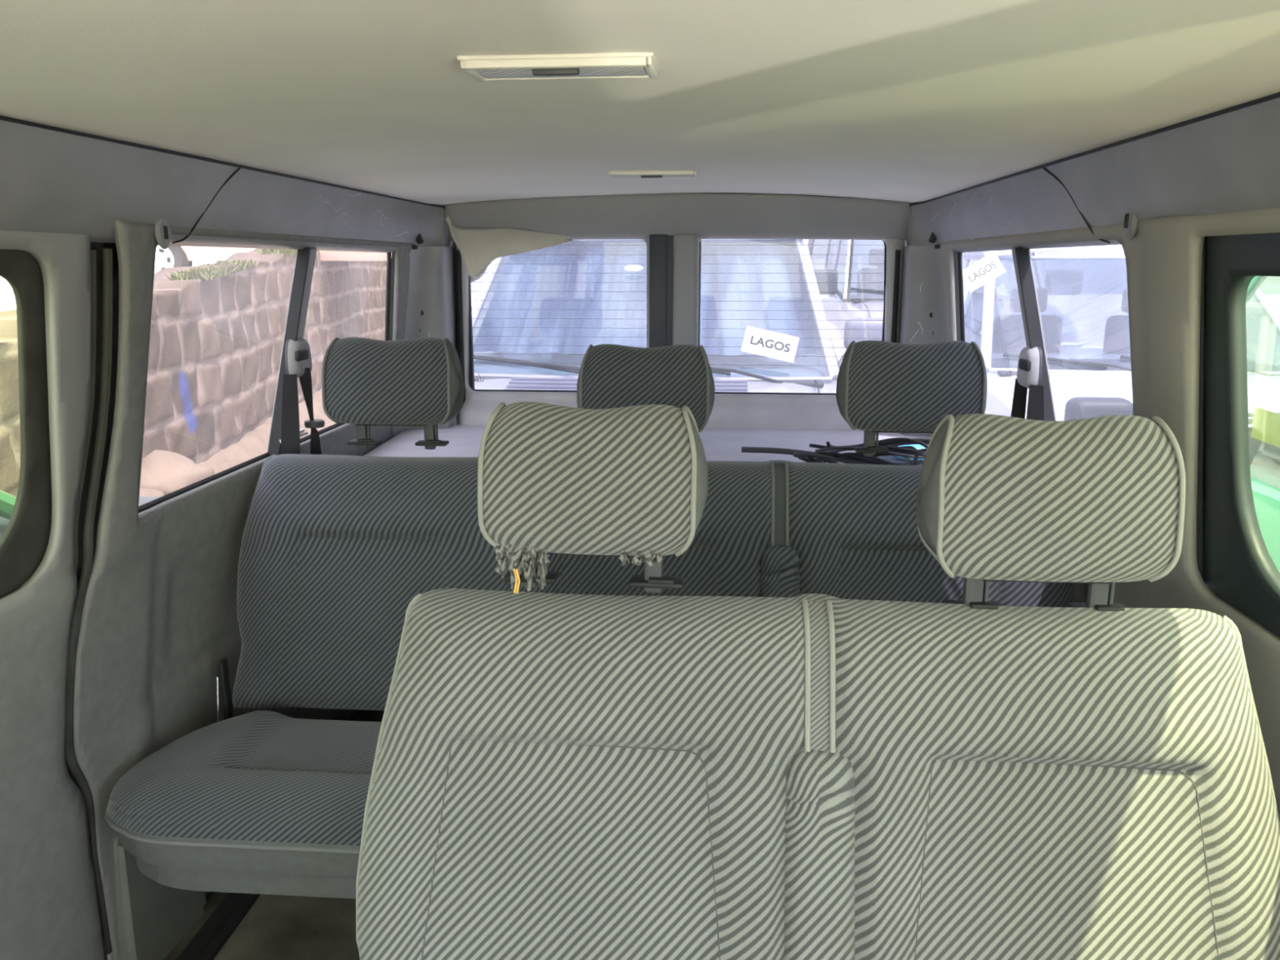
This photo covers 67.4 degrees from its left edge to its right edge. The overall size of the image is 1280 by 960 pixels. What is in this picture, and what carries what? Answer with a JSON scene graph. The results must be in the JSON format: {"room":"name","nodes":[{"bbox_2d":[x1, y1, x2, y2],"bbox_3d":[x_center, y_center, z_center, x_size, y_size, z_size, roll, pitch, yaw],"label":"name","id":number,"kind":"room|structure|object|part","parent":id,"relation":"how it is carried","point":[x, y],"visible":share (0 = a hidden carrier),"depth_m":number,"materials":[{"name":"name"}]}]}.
{"room":"vehicle interior","nodes":[
{"label":"vehicle interior","id":0,"kind":"room"},
{"bbox_2d":[73,219,415,959],"bbox_3d":[-0.770,0.109,2.220,0.174,1.313,1.575,1,13,5],"label":"wall","id":1,"kind":"structure","parent":0,"point":[159,617],"depth_m":1.64,"materials":[{"name":"grey plastic"}]},
{"bbox_2d":[0,230,107,959],"bbox_3d":[-0.894,0.425,0.842,0.154,1.303,1.350,1,13,5],"label":"door","id":2,"kind":"structure","parent":1,"relation":"in","point":[50,908],"depth_m":1.35,"materials":[{"name":"grey paint"}]},
{"bbox_3d":[-0.919,0.660,0.907,0.090,0.777,1.330,1,13,5],"label":"panel","id":3,"kind":"part","parent":2,"relation":"part of","materials":[{"name":"grey plastic"}]},
{"bbox_2d":[65,242,119,954],"bbox_3d":[-0.851,0.214,1.500,0.188,1.226,0.244,1,13,5],"label":"trim","id":4,"kind":"structure","parent":1,"relation":"attached to","point":[104,291],"depth_m":1.44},
{"bbox_2d":[90,242,96,249],"bbox_3d":[-0.874,-0.118,0.283,0.031,0.068,2.260,1,13,5],"label":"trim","id":5,"kind":"structure","parent":1,"relation":"attached to","point":[92,244],"depth_m":1.38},
{"bbox_2d":[113,835,206,959],"bbox_3d":[-0.891,0.734,1.760,0.045,0.295,0.238,1,13,5],"label":"trim","id":6,"kind":"structure","parent":1,"relation":"attached to","point":[153,917],"depth_m":1.71,"materials":[{"name":"grey plastic"}]},
{"bbox_2d":[0,120,450,252],"bbox_3d":[-0.771,-0.335,1.038,0.110,0.153,3.840,1,13,5],"label":"trim","id":7,"kind":"structure","parent":1,"relation":"attached to","point":[51,181],"depth_m":1.48,"materials":[{"name":"grey plastic"}]},
{"bbox_2d":[100,240,391,514],"bbox_3d":[-0.752,-0.282,2.098,0.093,0.490,1.348,1,13,5],"label":"window","id":8,"kind":"structure","parent":1,"relation":"in","point":[223,318],"depth_m":1.85,"materials":[{"name":"clear glass"}]},
{"bbox_3d":[-0.757,-0.277,2.085,0.047,0.447,0.173,9,16,36],"label":"post","id":9,"kind":"part","parent":8,"relation":"part of","materials":[{"name":"grey plastic"}]},
{"bbox_2d":[278,337,324,454],"bbox_3d":[-0.735,-0.106,2.088,0.056,0.400,0.150,3,13,12],"label":"belt","id":10,"kind":"object","parent":8,"relation":"hanging from","point":[298,358],"visible":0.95,"depth_m":2.06,"materials":[{"name":"grey plastic"}]},
{"bbox_2d":[412,233,423,249],"bbox_3d":[-0.627,-0.676,2.710,0.028,0.049,0.028,1,13,5],"label":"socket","id":11,"kind":"object","parent":1,"relation":"attached to","point":[418,239],"depth_m":2.70,"materials":[{"name":"plastic"}]},
{"bbox_2d":[389,245,458,437],"bbox_3d":[-0.647,-0.039,2.907,0.287,1.300,0.234,-6,14,-25],"label":"trim","id":12,"kind":"structure","parent":1,"relation":"attached to","point":[431,300],"depth_m":2.81,"materials":[{"name":"grey plastic"}]},
{"bbox_2d":[444,213,573,278],"bbox_3d":[-0.375,-0.677,2.781,0.366,0.181,0.078,-2,13,-10],"label":"cloth","id":13,"kind":"object","parent":1,"relation":"hanging from","point":[478,247],"visible":1,"depth_m":2.77,"materials":[{"name":"beige fabric"}]},
{"bbox_2d":[456,234,673,426],"bbox_3d":[-0.228,-0.091,3.001,0.663,1.330,0.105,1,13,5],"label":"door","id":14,"kind":"structure","parent":1,"relation":"in","point":[536,314],"depth_m":2.96,"materials":[{"name":"clear glass"}]},
{"bbox_2d":[0,92,1279,208],"bbox_3d":[-0.058,-0.373,0.924,1.376,0.011,3.751,1,13,5],"label":"trim","id":15,"kind":"structure","parent":1,"relation":"attached to","point":[1276,95],"depth_m":1.37,"materials":[{"name":"grey plastic"}]},
{"bbox_2d":[364,424,931,463],"bbox_3d":[0.062,-0.038,2.506,1.600,0.055,0.860,1,13,5],"label":"shelf","id":16,"kind":"object","parent":1,"relation":"attached to","point":[464,441],"depth_m":2.71,"materials":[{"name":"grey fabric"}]},
{"bbox_2d":[741,437,930,465],"bbox_3d":[0.553,-0.087,2.327,0.620,0.136,0.253,8,15,31],"label":"cable bundle","id":17,"kind":"object","parent":16,"relation":"on","point":[829,453],"visible":0.64,"depth_m":2.32,"materials":[{"name":"black plastic"}]},
{"bbox_2d":[892,444,926,460],"bbox_3d":[0.744,-0.071,2.493,0.224,0.030,0.134,1,13,5],"label":"plastic bag","id":18,"kind":"object","parent":16,"relation":"on","point":[917,446],"visible":0.06,"depth_m":2.54,"materials":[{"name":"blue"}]},
{"bbox_2d":[449,240,906,413],"bbox_3d":[0.102,-0.135,2.990,1.434,1.410,0.059,1,13,5],"label":"trim","id":19,"kind":"structure","parent":1,"relation":"attached to","point":[457,256],"depth_m":2.93,"materials":[{"name":"black rubber"}]},
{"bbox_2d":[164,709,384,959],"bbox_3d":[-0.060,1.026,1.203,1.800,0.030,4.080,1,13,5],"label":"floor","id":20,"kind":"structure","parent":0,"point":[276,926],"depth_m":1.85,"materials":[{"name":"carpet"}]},
{"bbox_2d":[176,892,261,959],"bbox_3d":[-0.837,0.932,1.514,0.062,0.016,1.900,1,13,5],"label":"rail","id":21,"kind":"object","parent":20,"relation":"on","point":[208,941],"visible":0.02,"depth_m":1.83,"materials":[{"name":"black metal"}]},
{"bbox_2d":[104,337,1076,901],"bbox_3d":[-0.008,0.324,1.699,1.679,1.102,0.715,1,13,5],"label":"seat","id":22,"kind":"object","parent":20,"relation":"on","point":[335,550],"visible":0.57,"depth_m":1.79,"materials":[{"name":"fabric"}]},
{"bbox_3d":[-0.548,-0.100,1.900,0.026,0.075,0.013,1,13,5],"label":"post","id":23,"kind":"part","parent":22,"relation":"part of","materials":[{"name":"grey plastic"}]},
{"bbox_2d":[324,337,447,424],"bbox_3d":[-0.481,-0.194,1.871,0.243,0.166,0.102,1,13,5],"label":"headrest cover","id":24,"kind":"object","parent":22,"relation":"on","point":[368,381],"depth_m":1.83,"materials":[{"name":"fabric"}]},
{"bbox_3d":[-0.483,-0.112,1.879,0.137,0.006,0.045,1,13,5],"label":"plate","id":25,"kind":"part","parent":22,"relation":"part of","materials":[{"name":"grey fabric"}]},
{"bbox_3d":[-0.411,-0.097,1.889,0.026,0.075,0.013,1,13,5],"label":"post","id":26,"kind":"part","parent":22,"relation":"part of","materials":[{"name":"grey plastic"}]},
{"bbox_3d":[-0.364,-0.192,1.862,0.034,0.157,0.093,1,13,5],"label":"panel","id":27,"kind":"part","parent":22,"relation":"part of","materials":[{"name":"grey fabric"}]},
{"bbox_3d":[-0.103,-0.177,1.843,0.034,0.157,0.093,1,13,5],"label":"panel","id":28,"kind":"part","parent":22,"relation":"part of","materials":[{"name":"grey fabric"}]},
{"bbox_2d":[582,343,706,429],"bbox_3d":[0.011,-0.175,1.834,0.236,0.166,0.102,1,13,5],"label":"cushion","id":29,"kind":"object","parent":22,"relation":"on","point":[614,375],"depth_m":1.79,"materials":[{"name":"fabric"}]},
{"bbox_3d":[0.008,0.201,1.879,1.610,0.472,0.302,1,13,5],"label":"backrest","id":30,"kind":"part","parent":22,"relation":"part of","materials":[{"name":"fabric"}]},
{"bbox_3d":[0.126,-0.173,1.825,0.034,0.157,0.093,1,13,5],"label":"panel","id":31,"kind":"part","parent":22,"relation":"part of","materials":[{"name":"grey fabric"}]},
{"bbox_3d":[0.260,0.290,1.802,0.082,0.333,0.175,1,13,5],"label":"armrest","id":32,"kind":"part","parent":22,"relation":"part of","materials":[{"name":"fabric"}]},
{"bbox_3d":[0.388,-0.178,1.802,0.034,0.157,0.093,1,13,5],"label":"panel","id":33,"kind":"part","parent":22,"relation":"part of","materials":[{"name":"grey fabric"}]},
{"bbox_3d":[0.439,-0.082,1.822,0.026,0.075,0.013,1,13,5],"label":"post","id":34,"kind":"part","parent":22,"relation":"part of","materials":[{"name":"grey plastic"}]},
{"bbox_3d":[0.503,-0.095,1.801,0.137,0.006,0.045,1,13,5],"label":"plate","id":35,"kind":"part","parent":22,"relation":"part of","materials":[{"name":"grey fabric"}]},
{"bbox_2d":[847,340,982,431],"bbox_3d":[0.505,-0.176,1.793,0.244,0.166,0.102,1,13,5],"label":"cushion","id":36,"kind":"object","parent":22,"relation":"on","point":[892,387],"depth_m":1.75,"materials":[{"name":"fabric"}]},
{"bbox_3d":[0.624,-0.174,1.784,0.034,0.157,0.093,1,13,5],"label":"panel","id":37,"kind":"part","parent":22,"relation":"part of","materials":[{"name":"grey fabric"}]},
{"bbox_2d":[355,401,1279,959],"bbox_3d":[0.173,0.506,0.923,1.081,1.088,0.709,1,13,5],"label":"seat","id":38,"kind":"object","parent":20,"relation":"on","point":[554,776],"visible":1,"depth_m":1.03,"materials":[{"name":"fabric"}]},
{"bbox_3d":[-0.167,-0.007,1.106,0.034,0.157,0.093,2,13,7],"label":"panel","id":39,"kind":"part","parent":38,"relation":"part of","materials":[{"name":"grey fabric"}]},
{"bbox_3d":[-0.131,0.089,1.125,0.021,0.075,0.013,2,13,7],"label":"post","id":40,"kind":"part","parent":38,"relation":"part of","materials":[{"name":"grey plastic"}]},
{"bbox_2d":[483,401,691,555],"bbox_3d":[-0.054,-0.004,1.091,0.235,0.166,0.102,2,13,7],"label":"headrest cover","id":41,"kind":"object","parent":38,"relation":"on","point":[557,479],"depth_m":1.05,"materials":[{"name":"fabric"}]},
{"bbox_3d":[-0.059,0.077,1.100,0.148,0.006,0.045,2,13,7],"label":"plate","id":42,"kind":"part","parent":38,"relation":"part of","materials":[{"name":"grey fabric"}]},
{"bbox_3d":[0.016,0.093,1.106,0.021,0.075,0.013,2,13,7],"label":"post","id":43,"kind":"part","parent":38,"relation":"part of","materials":[{"name":"grey plastic"}]},
{"bbox_3d":[0.059,-0.001,1.077,0.034,0.157,0.093,2,13,7],"label":"panel","id":44,"kind":"part","parent":38,"relation":"part of","materials":[{"name":"grey fabric"}]},
{"bbox_3d":[0.189,0.376,1.102,1.014,0.472,0.302,1,13,5],"label":"backrest","id":45,"kind":"part","parent":38,"relation":"part of","materials":[{"name":"fabric"}]},
{"bbox_3d":[0.193,0.461,1.044,0.082,0.333,0.175,1,13,5],"label":"armrest","id":46,"kind":"part","parent":38,"relation":"part of","materials":[{"name":"fabric"}]},
{"bbox_3d":[0.328,0.015,1.062,0.034,0.168,0.093,1,13,4],"label":"panel","id":47,"kind":"part","parent":38,"relation":"part of","materials":[{"name":"grey fabric"}]},
{"bbox_3d":[0.380,0.118,1.084,0.026,0.080,0.013,1,13,4],"label":"post","id":48,"kind":"part","parent":38,"relation":"part of","materials":[{"name":"grey plastic"}]},
{"bbox_3d":[0.444,0.104,1.064,0.137,0.006,0.045,1,13,4],"label":"plate","id":49,"kind":"part","parent":38,"relation":"part of","materials":[{"name":"grey fabric"}]},
{"bbox_2d":[942,413,1179,582],"bbox_3d":[0.447,0.017,1.054,0.245,0.177,0.102,1,13,4],"label":"cushion","id":50,"kind":"object","parent":38,"relation":"on","point":[1095,499],"depth_m":1.01,"materials":[{"name":"fabric"}]},
{"bbox_3d":[0.516,0.120,1.075,0.026,0.080,0.013,1,13,4],"label":"post","id":51,"kind":"part","parent":38,"relation":"part of","materials":[{"name":"grey plastic"}]},
{"bbox_2d":[0,0,1279,204],"bbox_3d":[-0.059,-0.398,0.898,1.406,0.057,3.810,1,13,5],"label":"ceiling","id":52,"kind":"structure","parent":0,"point":[899,100],"depth_m":1.02,"materials":[{"name":"fabric"}]},
{"bbox_2d":[457,52,658,81],"bbox_3d":[-0.079,-0.408,0.956,0.190,0.016,0.076,1,13,5],"label":"recessed light","id":53,"kind":"object","parent":52,"relation":"in","point":[627,64],"visible":1,"depth_m":0.93,"materials":[{"name":"beige plastic"}]},
{"bbox_2d":[532,68,579,75],"bbox_3d":[-0.082,-0.400,0.941,0.046,0.008,0.016,1,13,5],"label":"switch","id":54,"kind":"object","parent":53,"relation":"attached to","point":[535,72],"depth_m":0.93,"materials":[{"name":"grey plastic"}]},
{"bbox_2d":[608,170,697,177],"bbox_3d":[0.029,-0.659,2.071,0.190,0.016,0.076,1,13,5],"label":"recessed light","id":55,"kind":"object","parent":52,"relation":"in","point":[614,174],"visible":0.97,"depth_m":2.04,"materials":[{"name":"beige plastic"}]},
{"bbox_2d":[640,175,662,177],"bbox_3d":[0.025,-0.651,2.056,0.046,0.008,0.016,1,13,5],"label":"switch","id":56,"kind":"object","parent":55,"relation":"attached to","point":[642,176],"depth_m":2.05,"materials":[{"name":"grey plastic"}]},
{"bbox_2d":[443,192,911,241],"bbox_3d":[0.098,-0.764,2.790,1.350,0.131,0.106,1,13,5],"label":"trim","id":57,"kind":"structure","parent":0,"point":[731,215],"depth_m":2.77,"materials":[{"name":"grey plastic"}]},
{"bbox_2d":[937,208,1279,821],"bbox_3d":[0.745,0.377,1.031,0.178,1.312,3.760,1,13,5],"label":"wall","id":58,"kind":"structure","parent":0,"point":[1164,256],"depth_m":1.29,"materials":[{"name":"grey plastic"}]},
{"bbox_2d":[672,233,905,431],"bbox_3d":[0.434,-0.079,2.948,0.675,1.330,0.105,1,13,5],"label":"door","id":59,"kind":"structure","parent":58,"relation":"in","point":[775,322],"depth_m":2.89,"materials":[{"name":"clear glass"}]},
{"bbox_2d":[898,244,960,436],"bbox_3d":[0.825,-0.013,2.790,0.287,1.300,0.234,9,15,34],"label":"trim","id":60,"kind":"structure","parent":58,"relation":"attached to","point":[922,308],"depth_m":2.69,"materials":[{"name":"grey plastic"}]},
{"bbox_2d":[928,231,940,248],"bbox_3d":[0.797,-0.650,2.597,0.028,0.049,0.028,1,13,5],"label":"socket","id":61,"kind":"object","parent":58,"relation":"attached to","point":[933,238],"depth_m":2.59,"materials":[{"name":"plastic"}]},
{"bbox_2d":[957,239,1133,421],"bbox_3d":[0.814,-0.266,2.025,0.093,0.490,1.264,1,13,5],"label":"window","id":62,"kind":"structure","parent":58,"relation":"in","point":[1069,303],"depth_m":1.86,"materials":[{"name":"clear glass"}]},
{"bbox_2d":[1010,346,1044,420],"bbox_3d":[0.788,-0.071,1.965,0.040,0.400,0.150,0,13,1],"label":"belt","id":63,"kind":"object","parent":62,"relation":"hanging from","point":[1029,369],"visible":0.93,"depth_m":1.93,"materials":[{"name":"grey"}]},
{"bbox_3d":[0.812,-0.249,1.962,0.041,0.447,0.218,-4,13,-18],"label":"post","id":64,"kind":"part","parent":62,"relation":"part of","materials":[{"name":"grey plastic"}]},
{"bbox_2d":[906,97,1279,252],"bbox_3d":[0.664,-0.313,0.923,0.110,0.145,3.840,1,13,5],"label":"trim","id":65,"kind":"structure","parent":58,"relation":"attached to","point":[1228,162],"depth_m":1.33,"materials":[{"name":"grey plastic"}]},
{"bbox_2d":[1196,232,1279,637],"bbox_3d":[0.716,0.021,0.825,0.099,0.500,0.952,1,13,5],"label":"window","id":66,"kind":"structure","parent":58,"relation":"in","point":[1235,562],"depth_m":1.21,"materials":[{"name":"black rubber"}]},
{"label":"outside","id":67,"kind":"structure","parent":0,"visible":0},
{"bbox_2d":[0,275,16,311],"bbox_3d":[-15.704,-1.588,8.767,27.527,0.450,14.800,1,13,5],"label":"sky","id":68,"kind":"structure","parent":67,"point":[7,300],"depth_m":6.24,"materials":[{"name":"white"}]},
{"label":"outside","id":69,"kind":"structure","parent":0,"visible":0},
{"bbox_2d":[1245,294,1279,364],"bbox_3d":[1.079,-1.577,14.981,80.000,0.001,90.000,1,13,5],"label":"ground","id":70,"kind":"structure","parent":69,"point":[1263,341],"depth_m":25.08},
{"bbox_2d":[0,489,16,538],"bbox_3d":[-2.037,0.678,1.248,2.040,1.630,4.000,1,13,5],"label":"car","id":71,"kind":"object","parent":70,"relation":"on","point":[7,501],"visible":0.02,"depth_m":1.93,"materials":[{"name":"paint"}]},
{"bbox_2d":[0,309,20,497],"bbox_3d":[-3.197,-1.185,7.816,0.479,2.381,15.187,-1,13,-6],"label":"stone wall","id":72,"kind":"structure","parent":70,"relation":"on","point":[10,420],"depth_m":3.83,"materials":[{"name":"brown stone"}]},
{"bbox_2d":[1245,275,1279,573],"bbox_3d":[2.398,0.334,2.184,2.160,1.890,4.450,1,13,5],"label":"car","id":73,"kind":"object","parent":70,"relation":"on","point":[1264,457],"visible":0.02,"depth_m":2.53,"materials":[{"name":"paint"}]},
{"bbox_2d":[1250,406,1279,448],"bbox_3d":[1.695,-0.137,2.567,0.004,0.085,0.200,1,14,5],"label":"notice","id":74,"kind":"object","parent":73,"relation":"attached to","point":[1266,424],"visible":1,"depth_m":2.60,"materials":[{"name":"yellow paper"}]},
{"bbox_2d":[1246,288,1279,426],"bbox_3d":[3.023,-0.521,5.981,2.480,1.890,2.850,1,13,6],"label":"car","id":75,"kind":"object","parent":70,"relation":"on","point":[1263,376],"visible":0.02,"depth_m":5.37,"materials":[{"name":"paint"}]}
]}

